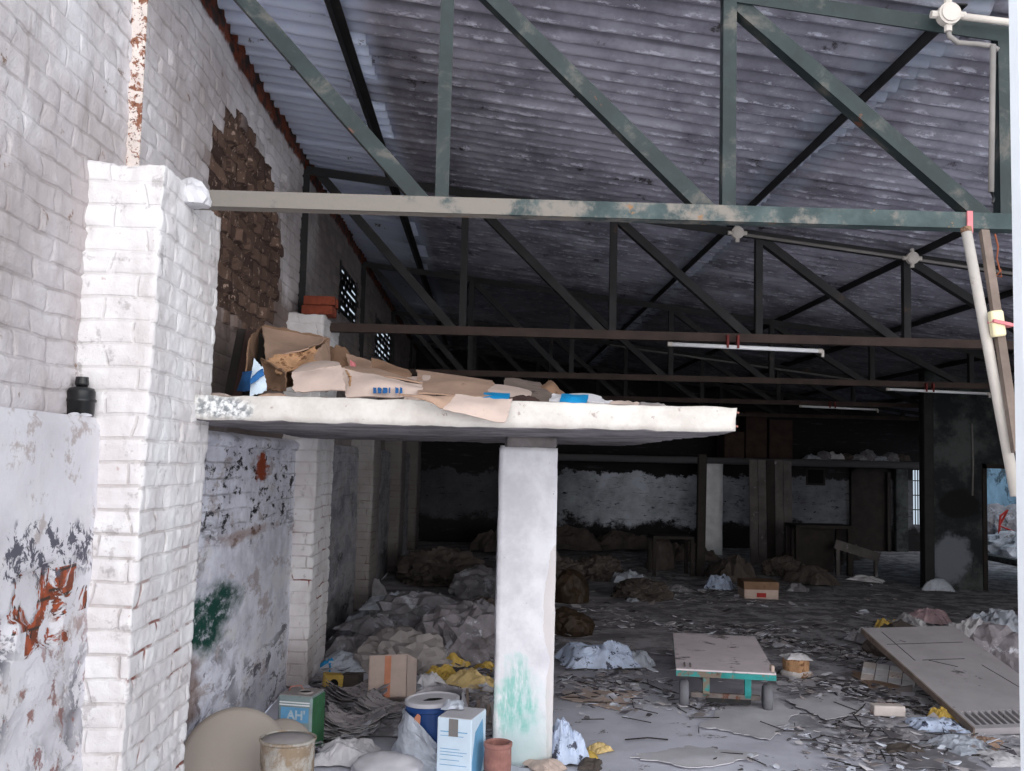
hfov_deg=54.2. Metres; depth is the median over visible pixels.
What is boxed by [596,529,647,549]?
pile
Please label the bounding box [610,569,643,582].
plastic sheet
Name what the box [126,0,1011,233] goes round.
roof truss
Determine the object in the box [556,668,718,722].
litter
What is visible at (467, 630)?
sack
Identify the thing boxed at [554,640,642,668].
plastic sheet
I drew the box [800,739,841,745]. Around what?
twig
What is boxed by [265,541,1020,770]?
floor
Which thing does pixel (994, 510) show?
heap
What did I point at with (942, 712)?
wrapper
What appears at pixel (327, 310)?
brick
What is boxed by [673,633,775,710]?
trolley
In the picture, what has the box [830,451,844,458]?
plastic sheet
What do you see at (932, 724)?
wrapper
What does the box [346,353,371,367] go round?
cardboard sheet
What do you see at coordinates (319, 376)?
carton
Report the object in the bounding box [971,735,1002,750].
wrapper
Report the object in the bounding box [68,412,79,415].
lump
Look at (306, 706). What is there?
tin
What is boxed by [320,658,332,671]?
wrapper
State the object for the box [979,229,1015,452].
batten
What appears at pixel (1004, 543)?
heap
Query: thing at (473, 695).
rubble stone
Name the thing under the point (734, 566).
sack
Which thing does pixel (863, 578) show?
plastic sheet
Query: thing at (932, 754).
sheet
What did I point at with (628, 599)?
plastic sheet
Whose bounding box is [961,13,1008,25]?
conduit
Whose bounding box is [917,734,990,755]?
wrapper
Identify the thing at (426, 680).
wrapper
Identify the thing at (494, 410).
cardboard
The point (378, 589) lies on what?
plastic sheet
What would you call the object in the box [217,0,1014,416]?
ceiling
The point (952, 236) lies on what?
purlin
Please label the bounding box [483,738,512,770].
clay pot
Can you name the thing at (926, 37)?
purlin
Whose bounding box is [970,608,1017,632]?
plastic sheet
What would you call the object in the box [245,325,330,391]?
carton
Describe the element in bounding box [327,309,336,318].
brick
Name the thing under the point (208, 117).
wall
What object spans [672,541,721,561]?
pile
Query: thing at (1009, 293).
purlin
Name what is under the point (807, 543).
table
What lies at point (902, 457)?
plastic sheet
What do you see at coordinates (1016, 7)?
door frame
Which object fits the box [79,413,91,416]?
lump
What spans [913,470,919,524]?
window
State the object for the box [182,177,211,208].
lump
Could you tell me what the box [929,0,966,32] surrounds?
junction box
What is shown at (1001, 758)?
wrapper
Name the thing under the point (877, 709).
brick
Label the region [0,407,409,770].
wall
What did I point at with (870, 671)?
tile panel
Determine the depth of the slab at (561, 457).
19.07 m
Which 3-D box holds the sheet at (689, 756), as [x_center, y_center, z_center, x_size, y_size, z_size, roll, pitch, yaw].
[1.043,2.098,5.666,0.699,0.016,0.376,4,-5,-33]
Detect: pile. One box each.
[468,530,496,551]
[556,524,603,550]
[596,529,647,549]
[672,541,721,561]
[779,552,843,564]
[834,541,864,559]
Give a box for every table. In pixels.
[647,533,693,576]
[785,523,852,575]
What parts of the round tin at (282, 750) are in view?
dusty lid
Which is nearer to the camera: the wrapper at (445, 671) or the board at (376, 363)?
the board at (376, 363)
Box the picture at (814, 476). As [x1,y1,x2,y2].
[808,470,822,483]
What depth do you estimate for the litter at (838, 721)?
6.45 m
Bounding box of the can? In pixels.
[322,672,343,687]
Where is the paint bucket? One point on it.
(418, 726)
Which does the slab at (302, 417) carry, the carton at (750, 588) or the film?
the film
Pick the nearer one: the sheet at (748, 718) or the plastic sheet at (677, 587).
the sheet at (748, 718)
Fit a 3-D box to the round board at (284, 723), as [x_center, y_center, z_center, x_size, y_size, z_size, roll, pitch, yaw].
[-1.174,1.867,5.091,0.328,0.308,0.155,1,-4,-1]
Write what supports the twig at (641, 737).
on the floor
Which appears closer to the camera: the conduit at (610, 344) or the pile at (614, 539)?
the conduit at (610, 344)
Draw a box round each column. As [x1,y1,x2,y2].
[492,447,557,765]
[705,464,722,554]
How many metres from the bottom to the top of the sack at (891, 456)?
0.183 m
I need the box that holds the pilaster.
[893,469,908,551]
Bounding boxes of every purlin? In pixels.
[324,0,449,351]
[578,3,967,372]
[650,232,961,382]
[708,289,1012,390]
[783,350,1013,399]
[845,381,1014,409]
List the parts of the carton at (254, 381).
panel, panel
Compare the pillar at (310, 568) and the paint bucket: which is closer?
the paint bucket
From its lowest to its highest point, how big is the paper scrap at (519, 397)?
0.044 m
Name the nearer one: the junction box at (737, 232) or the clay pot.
the clay pot
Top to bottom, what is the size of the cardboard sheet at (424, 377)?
0.158 m
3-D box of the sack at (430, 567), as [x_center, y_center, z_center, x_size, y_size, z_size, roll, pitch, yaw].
[-0.924,2.421,13.532,1.346,0.506,1.114,1,-4,7]
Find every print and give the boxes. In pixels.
[440,730,466,737]
[441,748,465,766]
[472,719,483,770]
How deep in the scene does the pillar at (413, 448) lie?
18.35 m
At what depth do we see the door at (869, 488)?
20.63 m
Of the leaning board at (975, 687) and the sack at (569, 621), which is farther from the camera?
the sack at (569, 621)
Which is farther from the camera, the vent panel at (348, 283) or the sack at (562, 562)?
the sack at (562, 562)
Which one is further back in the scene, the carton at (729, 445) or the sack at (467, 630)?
the carton at (729, 445)
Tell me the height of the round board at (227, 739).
0.468 m
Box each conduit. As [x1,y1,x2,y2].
[610,344,852,379]
[743,233,1012,274]
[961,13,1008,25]
[988,44,995,192]
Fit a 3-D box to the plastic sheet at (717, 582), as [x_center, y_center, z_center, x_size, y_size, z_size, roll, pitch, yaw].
[2.826,2.647,13.587,0.382,0.206,0.623,0,-5,20]
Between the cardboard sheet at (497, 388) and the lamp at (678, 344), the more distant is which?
the lamp at (678, 344)
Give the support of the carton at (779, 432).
on the slab at (561, 457)
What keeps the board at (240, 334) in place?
on the slab at (302, 417)
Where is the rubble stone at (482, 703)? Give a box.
[473,701,486,711]
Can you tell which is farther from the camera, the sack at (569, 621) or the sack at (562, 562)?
the sack at (562, 562)
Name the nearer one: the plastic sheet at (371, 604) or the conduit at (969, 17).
the conduit at (969, 17)
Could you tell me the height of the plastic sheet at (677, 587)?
0.089 m
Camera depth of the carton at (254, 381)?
4.47 m
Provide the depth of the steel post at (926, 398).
14.04 m
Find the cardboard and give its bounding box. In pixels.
[398,394,511,422]
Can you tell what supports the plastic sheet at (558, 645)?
on the floor
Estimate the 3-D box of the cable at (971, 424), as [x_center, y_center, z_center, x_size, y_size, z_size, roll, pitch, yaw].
[6.549,1.052,14.219,0.028,1.021,0.035,3,-5,-24]
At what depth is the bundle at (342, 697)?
6.59 m
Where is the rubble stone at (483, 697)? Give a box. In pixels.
[478,694,489,703]
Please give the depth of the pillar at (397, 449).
14.65 m
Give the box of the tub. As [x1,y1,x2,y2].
[779,653,812,678]
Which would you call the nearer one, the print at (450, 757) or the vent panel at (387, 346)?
the print at (450, 757)
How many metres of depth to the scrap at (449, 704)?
5.29 m
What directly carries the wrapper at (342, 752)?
on the floor
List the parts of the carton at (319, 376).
panel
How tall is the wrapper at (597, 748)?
0.051 m
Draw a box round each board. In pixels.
[183,707,281,770]
[224,328,246,395]
[232,330,253,395]
[242,333,264,395]
[275,718,308,731]
[371,357,411,381]
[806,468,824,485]
[860,626,1019,734]
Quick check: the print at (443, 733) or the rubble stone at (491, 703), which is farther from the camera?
the rubble stone at (491, 703)
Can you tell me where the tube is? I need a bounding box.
[960,211,1015,496]
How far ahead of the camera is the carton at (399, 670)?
6.70 m
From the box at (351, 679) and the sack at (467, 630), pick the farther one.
the sack at (467, 630)
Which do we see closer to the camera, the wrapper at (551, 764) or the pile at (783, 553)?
the wrapper at (551, 764)
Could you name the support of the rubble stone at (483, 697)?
on the floor
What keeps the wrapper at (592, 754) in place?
on the floor
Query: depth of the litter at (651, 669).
10.30 m
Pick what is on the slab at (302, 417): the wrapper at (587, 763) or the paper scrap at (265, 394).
the paper scrap at (265, 394)
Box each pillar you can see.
[76,160,220,770]
[282,312,338,686]
[351,397,383,610]
[385,398,406,572]
[406,441,421,549]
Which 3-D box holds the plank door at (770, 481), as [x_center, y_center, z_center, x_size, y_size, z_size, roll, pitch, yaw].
[4.511,2.194,17.431,0.745,1.806,0.138,1,-4,-1]
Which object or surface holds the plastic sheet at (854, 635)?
on the floor
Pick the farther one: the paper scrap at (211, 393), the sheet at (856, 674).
the sheet at (856, 674)
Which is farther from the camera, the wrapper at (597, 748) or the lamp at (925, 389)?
the lamp at (925, 389)
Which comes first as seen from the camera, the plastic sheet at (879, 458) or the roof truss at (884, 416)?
the roof truss at (884, 416)
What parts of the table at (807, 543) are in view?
leg, leg, panel, leg, leg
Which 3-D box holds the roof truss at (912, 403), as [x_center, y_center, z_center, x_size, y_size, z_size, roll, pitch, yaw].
[3.138,-0.377,15.295,9.982,1.295,0.092,1,-4,-1]
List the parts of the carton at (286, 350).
panel, panel, panel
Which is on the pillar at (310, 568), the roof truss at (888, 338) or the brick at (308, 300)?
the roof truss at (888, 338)
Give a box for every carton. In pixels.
[237,359,266,395]
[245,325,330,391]
[291,361,345,392]
[341,366,422,397]
[368,654,416,700]
[436,707,485,770]
[717,432,743,457]
[737,578,778,598]
[740,411,766,458]
[767,420,792,458]
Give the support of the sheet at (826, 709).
on the floor
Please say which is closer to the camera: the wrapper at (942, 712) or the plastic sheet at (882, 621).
the wrapper at (942, 712)
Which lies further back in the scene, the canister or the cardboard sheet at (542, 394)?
the cardboard sheet at (542, 394)
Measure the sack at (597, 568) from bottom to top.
0.350 m
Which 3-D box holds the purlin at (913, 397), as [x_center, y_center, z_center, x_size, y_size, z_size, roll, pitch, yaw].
[7.092,-0.142,12.518,0.056,0.059,16.650,1,-4,-1]
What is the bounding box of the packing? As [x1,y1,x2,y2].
[505,436,556,447]
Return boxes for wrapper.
[314,737,380,766]
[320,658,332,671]
[369,718,400,736]
[416,671,445,689]
[426,664,455,681]
[445,667,493,691]
[446,652,470,666]
[474,661,493,675]
[523,758,566,770]
[549,393,604,403]
[577,757,601,770]
[587,742,614,754]
[588,750,597,758]
[879,742,924,753]
[883,728,927,741]
[903,717,970,733]
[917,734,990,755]
[927,707,958,722]
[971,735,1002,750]
[977,748,1020,766]
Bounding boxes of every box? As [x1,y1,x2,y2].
[342,672,363,686]
[728,226,746,242]
[902,248,921,267]
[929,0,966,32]
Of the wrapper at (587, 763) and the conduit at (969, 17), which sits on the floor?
the wrapper at (587, 763)
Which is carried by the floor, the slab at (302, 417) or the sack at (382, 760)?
the sack at (382, 760)
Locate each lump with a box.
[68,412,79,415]
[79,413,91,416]
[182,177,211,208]
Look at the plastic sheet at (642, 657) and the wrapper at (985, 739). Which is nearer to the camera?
the wrapper at (985, 739)
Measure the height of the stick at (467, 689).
0.174 m
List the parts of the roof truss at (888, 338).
wall post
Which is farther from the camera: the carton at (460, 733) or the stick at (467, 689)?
the stick at (467, 689)
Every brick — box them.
[301,305,334,315]
[303,296,336,306]
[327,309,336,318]
[870,702,904,716]
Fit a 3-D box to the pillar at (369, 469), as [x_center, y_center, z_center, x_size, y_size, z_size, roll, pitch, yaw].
[-1.738,1.125,11.345,0.440,2.718,0.827,1,-4,-1]
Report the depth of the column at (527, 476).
5.53 m
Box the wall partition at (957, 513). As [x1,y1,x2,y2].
[918,371,1015,589]
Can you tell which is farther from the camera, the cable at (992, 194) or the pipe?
the pipe
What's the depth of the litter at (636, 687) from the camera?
7.25 m
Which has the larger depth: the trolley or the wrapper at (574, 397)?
the trolley
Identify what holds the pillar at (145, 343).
on the floor
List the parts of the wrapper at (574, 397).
blue panel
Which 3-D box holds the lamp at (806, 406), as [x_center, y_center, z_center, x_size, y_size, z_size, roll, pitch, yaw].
[4.968,0.318,15.186,1.211,0.135,0.050,3,-4,-1]
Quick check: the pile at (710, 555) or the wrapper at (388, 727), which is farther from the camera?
the pile at (710, 555)
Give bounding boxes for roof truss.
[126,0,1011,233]
[298,166,1013,349]
[358,261,1014,389]
[390,310,918,407]
[409,340,918,420]
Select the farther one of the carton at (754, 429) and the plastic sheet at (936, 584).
the carton at (754, 429)
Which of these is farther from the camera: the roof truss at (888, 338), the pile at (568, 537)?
the pile at (568, 537)
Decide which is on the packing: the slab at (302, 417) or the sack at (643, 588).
the slab at (302, 417)
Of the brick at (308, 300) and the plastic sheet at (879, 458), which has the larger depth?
the plastic sheet at (879, 458)
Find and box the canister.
[66,376,96,416]
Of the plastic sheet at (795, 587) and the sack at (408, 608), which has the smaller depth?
the sack at (408, 608)
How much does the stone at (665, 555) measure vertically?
0.551 m
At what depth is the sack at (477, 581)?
12.12 m
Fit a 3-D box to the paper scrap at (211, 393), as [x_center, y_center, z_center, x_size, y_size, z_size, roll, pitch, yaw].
[-1.342,0.042,4.525,0.157,0.019,0.199,2,-4,-6]
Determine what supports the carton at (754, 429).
on the slab at (561, 457)
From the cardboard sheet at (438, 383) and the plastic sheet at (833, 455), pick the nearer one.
the cardboard sheet at (438, 383)
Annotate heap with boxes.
[987,503,1016,534]
[988,530,1016,558]
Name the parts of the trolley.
frame, axle plate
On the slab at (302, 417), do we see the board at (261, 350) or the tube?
the board at (261, 350)
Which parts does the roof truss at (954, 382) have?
wall post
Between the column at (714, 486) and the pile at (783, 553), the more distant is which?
the column at (714, 486)
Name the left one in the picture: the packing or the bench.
the packing
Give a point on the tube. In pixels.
(966, 231)
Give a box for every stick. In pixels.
[466,688,468,705]
[486,704,489,714]
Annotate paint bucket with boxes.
[391,685,467,770]
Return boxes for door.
[749,459,791,563]
[849,468,890,551]
[982,464,1004,590]
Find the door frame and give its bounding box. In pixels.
[1009,0,1023,770]
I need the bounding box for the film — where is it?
[483,392,509,398]
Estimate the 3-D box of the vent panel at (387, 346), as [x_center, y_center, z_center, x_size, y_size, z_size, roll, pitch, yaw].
[-1.812,-0.575,14.075,0.012,0.580,2.270,1,-4,-1]
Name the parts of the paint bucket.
lid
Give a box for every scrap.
[211,393,230,395]
[259,393,285,395]
[441,699,463,709]
[509,395,539,400]
[609,400,638,404]
[638,402,665,405]
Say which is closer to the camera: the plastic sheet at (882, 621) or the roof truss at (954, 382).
the plastic sheet at (882, 621)
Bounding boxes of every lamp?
[667,335,823,356]
[799,401,878,412]
[886,383,990,397]
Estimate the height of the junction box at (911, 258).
0.147 m
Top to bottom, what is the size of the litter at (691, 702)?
0.039 m
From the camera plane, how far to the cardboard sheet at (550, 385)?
5.01 m
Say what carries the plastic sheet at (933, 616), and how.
on the floor
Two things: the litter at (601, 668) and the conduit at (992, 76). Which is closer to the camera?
the conduit at (992, 76)
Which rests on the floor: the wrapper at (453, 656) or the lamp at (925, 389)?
the wrapper at (453, 656)
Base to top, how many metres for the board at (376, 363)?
0.191 m
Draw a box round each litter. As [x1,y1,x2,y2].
[300,655,493,752]
[416,556,977,633]
[553,666,707,725]
[554,575,843,687]
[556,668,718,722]
[667,691,977,770]
[668,623,1019,770]
[672,696,1018,770]
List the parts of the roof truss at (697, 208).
wall post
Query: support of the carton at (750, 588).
on the floor
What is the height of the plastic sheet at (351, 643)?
0.252 m
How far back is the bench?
15.59 m
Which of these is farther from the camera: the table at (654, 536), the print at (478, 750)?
the table at (654, 536)
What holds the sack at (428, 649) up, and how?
on the floor
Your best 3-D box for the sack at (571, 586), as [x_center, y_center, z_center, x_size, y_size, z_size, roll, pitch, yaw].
[0.700,2.397,12.012,0.465,0.393,0.458,1,-4,-1]
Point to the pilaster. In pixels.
(900, 476)
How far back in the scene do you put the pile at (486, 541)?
18.16 m
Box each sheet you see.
[318,650,364,672]
[324,628,382,657]
[325,345,349,391]
[332,614,402,634]
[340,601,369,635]
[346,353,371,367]
[359,595,384,610]
[372,578,387,595]
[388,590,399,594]
[404,375,435,399]
[416,370,494,396]
[466,598,494,611]
[488,384,531,396]
[504,378,551,401]
[541,380,564,394]
[552,717,588,764]
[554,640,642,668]
[554,642,593,650]
[561,687,638,710]
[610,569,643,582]
[626,598,638,601]
[630,745,758,767]
[631,650,655,667]
[668,584,694,591]
[699,689,800,739]
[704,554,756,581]
[704,574,734,589]
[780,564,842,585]
[785,582,808,591]
[786,695,870,719]
[802,454,820,458]
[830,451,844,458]
[843,626,871,643]
[845,575,884,582]
[851,670,900,688]
[852,454,867,459]
[874,618,894,627]
[875,456,888,460]
[880,743,986,770]
[889,612,926,626]
[897,453,910,460]
[909,607,950,624]
[921,578,955,591]
[932,617,982,637]
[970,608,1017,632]
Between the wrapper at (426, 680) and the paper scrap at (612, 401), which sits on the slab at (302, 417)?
the paper scrap at (612, 401)
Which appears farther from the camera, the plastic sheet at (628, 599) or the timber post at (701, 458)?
the timber post at (701, 458)
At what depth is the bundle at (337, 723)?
5.84 m
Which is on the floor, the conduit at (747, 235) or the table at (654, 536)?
the table at (654, 536)
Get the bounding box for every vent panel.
[338,259,358,322]
[374,313,390,362]
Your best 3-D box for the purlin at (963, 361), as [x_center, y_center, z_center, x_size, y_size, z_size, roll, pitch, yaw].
[5.796,-0.326,12.497,0.056,0.059,16.650,1,-4,-1]
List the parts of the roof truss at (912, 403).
wall post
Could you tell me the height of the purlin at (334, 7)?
0.059 m
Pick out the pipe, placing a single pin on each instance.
(1004, 513)
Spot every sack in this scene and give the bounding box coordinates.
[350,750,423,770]
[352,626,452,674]
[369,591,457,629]
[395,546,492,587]
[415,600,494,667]
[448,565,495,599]
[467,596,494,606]
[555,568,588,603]
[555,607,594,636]
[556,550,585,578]
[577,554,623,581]
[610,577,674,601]
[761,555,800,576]
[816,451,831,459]
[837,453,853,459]
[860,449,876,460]
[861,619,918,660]
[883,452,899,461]
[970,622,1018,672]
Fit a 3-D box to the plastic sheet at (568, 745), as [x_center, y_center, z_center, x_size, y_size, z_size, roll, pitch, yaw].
[0.281,1.967,5.604,0.234,0.224,0.330,3,-5,-24]
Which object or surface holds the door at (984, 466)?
in the wall partition at (957, 513)
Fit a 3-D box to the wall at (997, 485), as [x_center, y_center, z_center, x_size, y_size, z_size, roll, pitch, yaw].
[12.209,1.768,20.011,0.300,3.400,12.500,1,-4,-1]
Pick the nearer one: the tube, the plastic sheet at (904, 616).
the tube
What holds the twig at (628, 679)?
on the floor
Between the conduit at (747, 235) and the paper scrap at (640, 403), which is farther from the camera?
the conduit at (747, 235)
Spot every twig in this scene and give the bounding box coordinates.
[625,737,667,739]
[628,679,661,689]
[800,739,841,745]
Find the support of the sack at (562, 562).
on the floor
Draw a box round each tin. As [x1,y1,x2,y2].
[259,730,316,770]
[278,685,324,745]
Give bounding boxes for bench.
[833,540,880,576]
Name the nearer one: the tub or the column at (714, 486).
the tub
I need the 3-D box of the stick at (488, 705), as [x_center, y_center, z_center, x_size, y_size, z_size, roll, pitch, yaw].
[-0.155,2.101,6.429,0.022,0.096,0.050,0,-5,17]
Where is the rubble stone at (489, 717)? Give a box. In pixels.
[486,714,492,728]
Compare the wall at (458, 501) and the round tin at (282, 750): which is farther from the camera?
the wall at (458, 501)
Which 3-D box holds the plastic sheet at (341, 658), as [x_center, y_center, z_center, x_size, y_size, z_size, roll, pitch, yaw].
[-1.264,2.163,7.879,0.561,0.130,0.369,2,-4,-10]
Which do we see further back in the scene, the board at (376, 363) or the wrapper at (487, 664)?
the wrapper at (487, 664)
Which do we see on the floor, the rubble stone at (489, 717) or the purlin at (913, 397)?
the rubble stone at (489, 717)
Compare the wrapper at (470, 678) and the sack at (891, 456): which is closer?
the wrapper at (470, 678)
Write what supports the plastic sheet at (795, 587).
on the floor
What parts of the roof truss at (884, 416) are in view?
wall post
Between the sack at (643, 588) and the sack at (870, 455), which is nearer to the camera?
the sack at (643, 588)
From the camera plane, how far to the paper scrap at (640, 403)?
4.51 m
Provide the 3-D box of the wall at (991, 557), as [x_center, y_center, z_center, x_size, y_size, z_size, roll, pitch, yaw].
[9.221,1.617,17.634,0.200,3.200,6.300,1,-4,-1]
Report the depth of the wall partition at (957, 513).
14.22 m
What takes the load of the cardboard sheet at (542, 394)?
on the slab at (302, 417)
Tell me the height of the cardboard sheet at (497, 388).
0.130 m
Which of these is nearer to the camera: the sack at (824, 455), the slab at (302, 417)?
the slab at (302, 417)
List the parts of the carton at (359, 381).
panel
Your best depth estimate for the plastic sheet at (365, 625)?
8.41 m
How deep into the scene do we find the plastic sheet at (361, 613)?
9.29 m
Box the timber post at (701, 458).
[695,454,706,576]
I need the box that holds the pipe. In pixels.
[998,510,1013,533]
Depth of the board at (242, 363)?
5.14 m
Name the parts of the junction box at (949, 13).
spout, spout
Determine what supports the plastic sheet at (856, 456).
on the slab at (561, 457)
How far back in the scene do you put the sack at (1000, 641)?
7.68 m
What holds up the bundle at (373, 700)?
on the floor
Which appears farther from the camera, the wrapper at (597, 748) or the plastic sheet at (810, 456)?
the plastic sheet at (810, 456)
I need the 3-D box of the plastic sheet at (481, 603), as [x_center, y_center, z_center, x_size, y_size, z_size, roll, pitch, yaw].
[-0.304,1.911,8.688,0.344,0.110,0.348,3,-5,-26]
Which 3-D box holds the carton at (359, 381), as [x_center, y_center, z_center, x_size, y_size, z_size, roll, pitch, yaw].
[-0.618,-0.021,4.751,0.444,0.211,0.706,1,-4,-1]
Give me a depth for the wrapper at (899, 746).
5.87 m
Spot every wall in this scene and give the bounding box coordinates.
[0,0,416,449]
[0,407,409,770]
[415,346,919,551]
[987,468,1015,506]
[988,554,1016,565]
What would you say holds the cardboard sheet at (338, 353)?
on the slab at (302, 417)
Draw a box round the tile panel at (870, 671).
[860,662,915,687]
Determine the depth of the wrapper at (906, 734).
6.17 m
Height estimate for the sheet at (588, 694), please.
0.019 m
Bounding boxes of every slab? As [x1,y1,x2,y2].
[194,394,736,445]
[558,454,918,468]
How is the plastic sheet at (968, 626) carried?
on the floor
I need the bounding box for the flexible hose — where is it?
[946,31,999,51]
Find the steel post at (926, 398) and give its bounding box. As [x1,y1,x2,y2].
[920,388,934,587]
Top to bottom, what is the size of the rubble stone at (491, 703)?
0.098 m
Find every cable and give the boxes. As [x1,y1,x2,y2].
[971,424,973,495]
[990,192,994,203]
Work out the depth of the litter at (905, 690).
7.14 m
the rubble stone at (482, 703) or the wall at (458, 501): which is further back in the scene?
the wall at (458, 501)
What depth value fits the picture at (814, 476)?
20.66 m
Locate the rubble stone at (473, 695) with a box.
[469,693,481,701]
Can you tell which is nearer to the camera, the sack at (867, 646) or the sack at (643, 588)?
the sack at (867, 646)
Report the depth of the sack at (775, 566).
15.40 m
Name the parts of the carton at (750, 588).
brown lid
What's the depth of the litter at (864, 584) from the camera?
11.63 m
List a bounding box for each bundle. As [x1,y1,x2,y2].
[320,679,389,711]
[323,702,390,743]
[346,688,406,718]
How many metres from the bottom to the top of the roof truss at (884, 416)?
1.295 m
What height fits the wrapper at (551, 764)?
0.054 m
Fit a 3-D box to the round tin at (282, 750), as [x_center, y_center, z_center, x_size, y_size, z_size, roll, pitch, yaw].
[-0.995,1.759,4.404,0.249,0.422,0.249,1,-4,-1]
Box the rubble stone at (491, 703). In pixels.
[489,702,492,714]
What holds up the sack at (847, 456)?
on the slab at (561, 457)
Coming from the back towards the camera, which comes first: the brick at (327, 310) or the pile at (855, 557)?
the pile at (855, 557)

